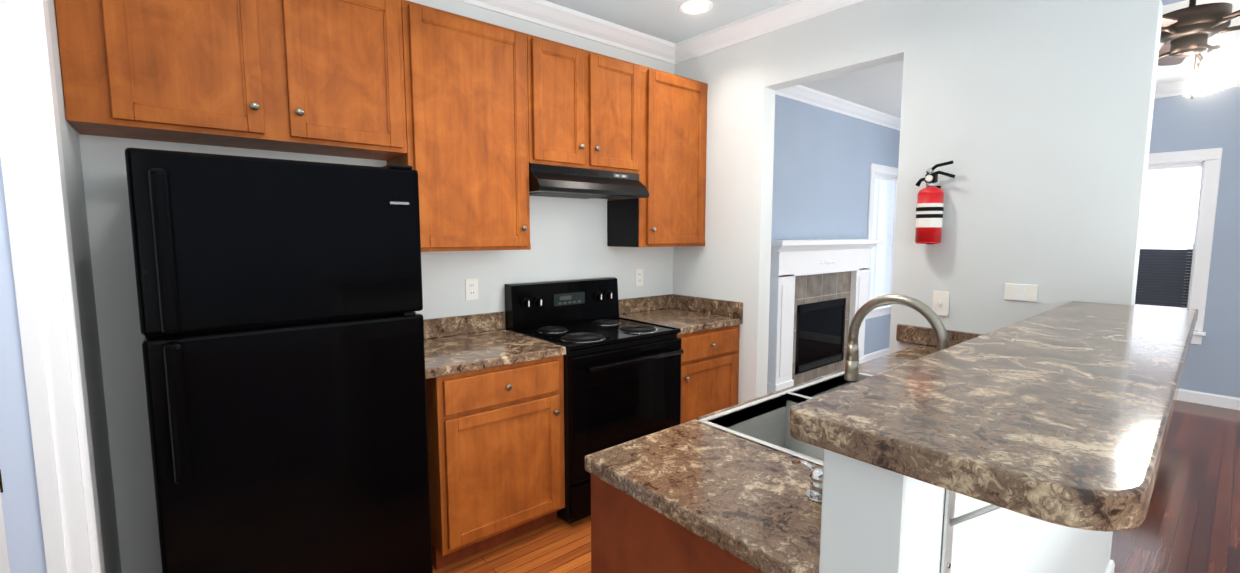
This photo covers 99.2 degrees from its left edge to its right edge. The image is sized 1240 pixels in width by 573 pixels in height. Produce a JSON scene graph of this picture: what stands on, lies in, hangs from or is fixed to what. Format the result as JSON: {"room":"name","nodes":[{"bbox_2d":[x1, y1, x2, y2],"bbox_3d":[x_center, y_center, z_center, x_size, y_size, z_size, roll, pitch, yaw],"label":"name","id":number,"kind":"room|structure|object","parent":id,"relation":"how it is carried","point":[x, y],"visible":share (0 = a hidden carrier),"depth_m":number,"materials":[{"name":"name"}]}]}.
{"room":"kitchen","nodes":[
{"label":"kitchen","id":0,"kind":"room"},
{"bbox_2d":[47,0,121,572],"bbox_3d":[0.297,0.162,-0.866,0.200,2.740,7.120,-5,7,-40],"label":"wall","id":1,"kind":"structure","parent":0,"point":[87,311],"depth_m":1.74,"materials":[{"name":"paint"}]},
{"bbox_2d":[0,0,104,572],"bbox_3d":[-1.259,0.276,1.021,0.226,2.145,1.030,-5,7,-40],"label":"door frame","id":2,"kind":"structure","parent":1,"relation":"attached to","point":[49,516],"depth_m":1.35,"materials":[{"name":"white wood"}]},
{"bbox_2d":[79,0,899,572],"bbox_3d":[0.161,-0.289,3.725,8.525,2.740,0.120,-5,7,-40],"label":"wall","id":3,"kind":"structure","parent":0,"point":[567,238],"depth_m":2.97,"materials":[{"name":"paint"}]},
{"bbox_2d":[54,0,406,159],"bbox_3d":[-1.403,-0.876,2.033,1.033,0.640,0.354,-5,7,-40],"label":"upper cabinet","id":4,"kind":"object","parent":3,"relation":"attached to","point":[321,77],"visible":1,"depth_m":1.90,"materials":[{"name":"brown wood"}]},
{"bbox_2d":[387,0,530,251],"bbox_3d":[-0.775,-0.714,2.579,0.604,1.070,0.354,-5,7,-40],"label":"upper cabinet","id":5,"kind":"object","parent":3,"relation":"attached to","point":[466,156],"visible":0.92,"depth_m":2.45,"materials":[{"name":"brown wood"}]},
{"bbox_2d":[465,278,477,299],"bbox_3d":[-0.801,0.016,2.856,0.072,0.116,0.008,-5,7,-40],"label":"electrical outlet","id":6,"kind":"object","parent":3,"relation":"attached to","point":[471,288],"visible":1,"depth_m":2.85,"materials":[{"name":"white plastic"}]},
{"bbox_2d":[457,0,676,64],"bbox_3d":[-0.705,-1.516,2.743,2.915,0.105,0.078,-5,7,-40],"label":"crown molding","id":7,"kind":"structure","parent":3,"relation":"attached to","point":[599,30],"depth_m":3.14,"materials":[{"name":"white wood"}]},
{"bbox_2d":[527,34,639,173],"bbox_3d":[-0.255,-0.976,2.993,0.751,0.630,0.354,-5,7,-40],"label":"upper cabinet","id":8,"kind":"object","parent":3,"relation":"attached to","point":[583,108],"visible":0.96,"depth_m":2.85,"materials":[{"name":"brown wood"}]},
{"bbox_2d":[529,163,648,246],"bbox_3d":[-0.239,-0.442,3.029,0.750,0.436,0.397,-5,7,-40],"label":"range hood","id":9,"kind":"object","parent":3,"relation":"attached to","point":[583,183],"visible":0.96,"depth_m":2.98,"materials":[{"name":"black metal"}]},
{"bbox_2d":[635,269,642,285],"bbox_3d":[0.133,-0.061,3.636,0.072,0.116,0.008,-5,7,-40],"label":"electrical outlet","id":10,"kind":"object","parent":3,"relation":"attached to","point":[638,277],"visible":1,"depth_m":3.63,"materials":[{"name":"white plastic"}]},
{"bbox_2d":[608,65,707,246],"bbox_3d":[0.267,-0.799,3.450,0.607,1.070,0.354,-5,7,-40],"label":"upper cabinet","id":11,"kind":"object","parent":3,"relation":"attached to","point":[673,143],"visible":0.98,"depth_m":3.32,"materials":[{"name":"brown wood"}]},
{"bbox_2d":[775,85,900,130],"bbox_3d":[1.914,-1.731,4.932,3.685,0.105,0.078,-5,7,-40],"label":"crown molding","id":12,"kind":"structure","parent":3,"relation":"attached to","point":[806,95],"depth_m":5.08,"materials":[{"name":"white wood"}]},
{"bbox_2d":[864,348,888,361],"bbox_3d":[2.946,0.805,6.094,1.055,0.100,0.014,-5,7,-40],"label":"baseboard","id":13,"kind":"structure","parent":3,"relation":"attached to","point":[883,352],"depth_m":6.10,"materials":[{"name":"white wood"}]},
{"bbox_2d":[865,163,897,319],"bbox_3d":[2.992,-0.508,6.055,0.880,1.700,0.175,-5,7,-40],"label":"window","id":14,"kind":"structure","parent":3,"relation":"in","point":[882,201],"depth_m":6.05,"materials":[{"name":"white"}]},
{"bbox_2d":[432,400,1239,572],"bbox_3d":[2.489,1.371,1.102,8.525,0.050,7.120,-5,7,-40],"label":"floor","id":15,"kind":"structure","parent":0,"point":[1190,523],"depth_m":2.61,"materials":[{"name":"brown wood"}]},
{"bbox_2d":[124,148,432,572],"bbox_3d":[-1.230,0.409,1.980,0.777,1.692,0.756,-5,7,-40],"label":"fridge","id":16,"kind":"object","parent":15,"relation":"on","point":[280,301],"visible":1,"depth_m":1.67,"materials":[{"name":"black metal"}]},
{"bbox_2d":[426,355,564,569],"bbox_3d":[-0.688,0.759,2.598,0.620,0.874,0.658,-5,7,-40],"label":"base cabinet","id":17,"kind":"object","parent":15,"relation":"on","point":[496,455],"visible":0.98,"depth_m":2.33,"materials":[{"name":"brown wood"}]},
{"bbox_2d":[423,311,565,378],"bbox_3d":[-0.725,0.255,2.534,0.696,0.140,0.633,-5,7,-40],"label":"countertop","id":18,"kind":"structure","parent":17,"relation":"on","point":[461,344],"depth_m":2.54,"materials":[{"name":"stone"}]},
{"bbox_2d":[505,277,683,523],"bbox_3d":[-0.126,0.571,2.990,0.764,1.172,0.716,-5,7,-40],"label":"stove","id":19,"kind":"object","parent":15,"relation":"on","point":[622,380],"visible":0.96,"depth_m":2.81,"materials":[{"name":"black metal"}]},
{"bbox_2d":[591,478,752,572],"bbox_3d":[0.299,0.890,1.266,0.490,0.874,0.615,-5,7,-40],"label":"base cabinet","id":20,"kind":"object","parent":15,"relation":"on","point":[625,538],"depth_m":1.16,"materials":[{"name":"brown wood"}]},
{"bbox_2d":[585,377,822,572],"bbox_3d":[0.887,0.387,1.705,2.040,0.040,0.605,-5,7,-40],"label":"countertop","id":21,"kind":"structure","parent":20,"relation":"on","point":[755,504],"depth_m":1.11,"materials":[{"name":"brown stone"}]},
{"bbox_2d":[693,370,852,465],"bbox_3d":[0.725,0.469,1.598,0.876,0.191,0.525,-5,7,-40],"label":"sink","id":22,"kind":"object","parent":21,"relation":"in","point":[765,419],"depth_m":1.71,"materials":[{"name":"silver metal"}]},
{"bbox_2d":[841,294,952,382],"bbox_3d":[0.799,0.201,1.511,0.098,0.361,0.295,-5,7,-40],"label":"faucet","id":23,"kind":"object","parent":21,"relation":"on","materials":[{"name":"silver metal"}]},
{"bbox_2d":[677,324,739,423],"bbox_3d":[0.367,0.673,3.479,0.602,0.874,0.658,-5,7,-40],"label":"base cabinet","id":24,"kind":"object","parent":15,"relation":"on","point":[709,370],"visible":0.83,"depth_m":3.23,"materials":[{"name":"brown wood"}]},
{"bbox_2d":[618,294,742,334],"bbox_3d":[0.358,0.166,3.439,0.602,0.140,0.633,-5,7,-40],"label":"countertop","id":25,"kind":"structure","parent":24,"relation":"on","point":[688,314],"depth_m":3.53,"materials":[{"name":"stone"}]},
{"bbox_2d":[767,239,883,393],"bbox_3d":[2.087,0.263,4.963,1.880,1.400,0.548,-5,7,-40],"label":"fireplace","id":26,"kind":"object","parent":15,"relation":"on","point":[818,291],"visible":0.79,"depth_m":5.00,"materials":[{"name":"wood"}]},
{"bbox_2d":[819,449,1108,572],"bbox_3d":[1.126,0.740,1.464,2.029,1.134,0.120,-5,7,-40],"label":"wall","id":27,"kind":"structure","parent":15,"relation":"on","point":[875,519],"depth_m":0.80,"materials":[{"name":"paint"}]},
{"bbox_2d":[941,489,1001,572],"bbox_3d":[0.577,0.355,0.761,0.032,0.228,0.185,-5,7,-40],"label":"bracket","id":28,"kind":"object","parent":27,"relation":"attached to","point":[950,521],"visible":0.4,"depth_m":0.82,"materials":[{"name":"metal"}]},
{"bbox_2d":[789,301,1197,531],"bbox_3d":[1.190,0.158,1.346,2.120,0.045,0.396,-5,7,-40],"label":"bar","id":29,"kind":"object","parent":27,"relation":"on","point":[1061,415],"visible":1,"depth_m":0.79,"materials":[{"name":"stone"}]},
{"bbox_2d":[1105,560,1114,572],"bbox_3d":[1.221,1.255,1.507,2.164,0.100,0.014,-5,7,-40],"label":"baseboard","id":30,"kind":"structure","parent":27,"relation":"attached to","point":[1110,569],"depth_m":2.16,"materials":[{"name":"white wood"}]},
{"bbox_2d":[545,0,1239,117],"bbox_3d":[2.451,-1.425,0.874,8.525,0.080,7.240,-5,7,-40],"label":"ceiling","id":31,"kind":"structure","parent":0,"point":[878,88],"depth_m":3.34,"materials":[{"name":"paint"}]},
{"bbox_2d":[678,0,712,14],"bbox_3d":[0.432,-1.592,3.011,0.196,0.006,0.196,-5,7,-40],"label":"recessed light","id":32,"kind":"object","parent":31,"relation":"in","point":[693,7],"visible":1,"depth_m":3.01,"materials":[{"name":"beige"}]},
{"bbox_2d":[1158,0,1239,98],"bbox_3d":[2.851,-1.257,2.694,1.258,0.609,1.239,-5,7,-40],"label":"ceiling fan","id":33,"kind":"object","parent":31,"relation":"hanging from","point":[1191,29],"visible":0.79,"depth_m":2.57,"materials":[{"name":"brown metal"}]},
{"bbox_2d":[673,0,1184,570],"bbox_3d":[2.682,-0.041,1.205,0.120,2.740,7.000,-5,7,-40],"label":"wall","id":34,"kind":"structure","parent":0,"point":[1031,120],"depth_m":2.36,"materials":[{"name":"paint"}]},
{"bbox_2d":[677,0,863,63],"bbox_3d":[1.167,-1.514,2.720,0.078,0.105,2.320,-5,7,-40],"label":"crown molding","id":35,"kind":"structure","parent":34,"relation":"attached to","point":[790,12],"depth_m":3.13,"materials":[{"name":"white wood"}]},
{"bbox_2d":[915,160,954,243],"bbox_3d":[1.456,-0.385,2.450,0.118,0.378,0.167,-5,7,-40],"label":"fire extinguisher","id":36,"kind":"object","parent":34,"relation":"attached to","point":[929,211],"visible":1,"depth_m":2.42,"materials":[{"name":"red metal"}]},
{"bbox_2d":[932,291,949,315],"bbox_3d":[1.517,0.081,2.501,0.018,0.116,0.072,-5,7,-40],"label":"light switch","id":37,"kind":"object","parent":34,"relation":"attached to","point":[940,303],"visible":0.81,"depth_m":2.50,"materials":[{"name":"white plastic"}]},
{"bbox_2d":[953,331,983,345],"bbox_3d":[1.624,0.257,2.387,0.022,0.085,0.714,-5,7,-40],"label":"backsplash","id":38,"kind":"structure","parent":34,"relation":"attached to","point":[958,336],"depth_m":2.43,"materials":[{"name":"brown stone"}]},
{"bbox_2d":[1004,283,1037,301],"bbox_3d":[1.717,0.026,2.263,0.008,0.072,0.116,-5,7,-40],"label":"electrical outlet","id":39,"kind":"object","parent":34,"relation":"attached to","point":[1022,292],"visible":1,"depth_m":2.26,"materials":[{"name":"white plastic"}]},
{"bbox_2d":[1149,87,1239,397],"bbox_3d":[5.708,-0.282,3.655,0.120,2.740,7.120,-5,7,-40],"label":"wall","id":40,"kind":"structure","parent":0,"point":[1198,122],"depth_m":4.41,"materials":[{"name":"paint"}]},
{"bbox_2d":[1135,148,1222,344],"bbox_3d":[4.667,-0.364,4.849,0.175,1.650,1.070,-5,7,-40],"label":"living room window","id":41,"kind":"structure","parent":40,"relation":"in","point":[1180,203],"depth_m":4.59,"materials":[{"name":"white"}]},
{"bbox_2d":[1155,76,1239,98],"bbox_3d":[5.594,-1.592,3.509,0.078,0.105,7.000,-5,7,-40],"label":"crown molding","id":42,"kind":"structure","parent":40,"relation":"attached to","point":[1176,88],"depth_m":4.51,"materials":[{"name":"white wood"}]},
{"bbox_2d":[1176,389,1239,409],"bbox_3d":[5.617,1.031,3.787,0.014,0.100,7.000,-5,7,-40],"label":"baseboard","id":43,"kind":"structure","parent":40,"relation":"attached to","point":[1222,401],"depth_m":4.49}
]}

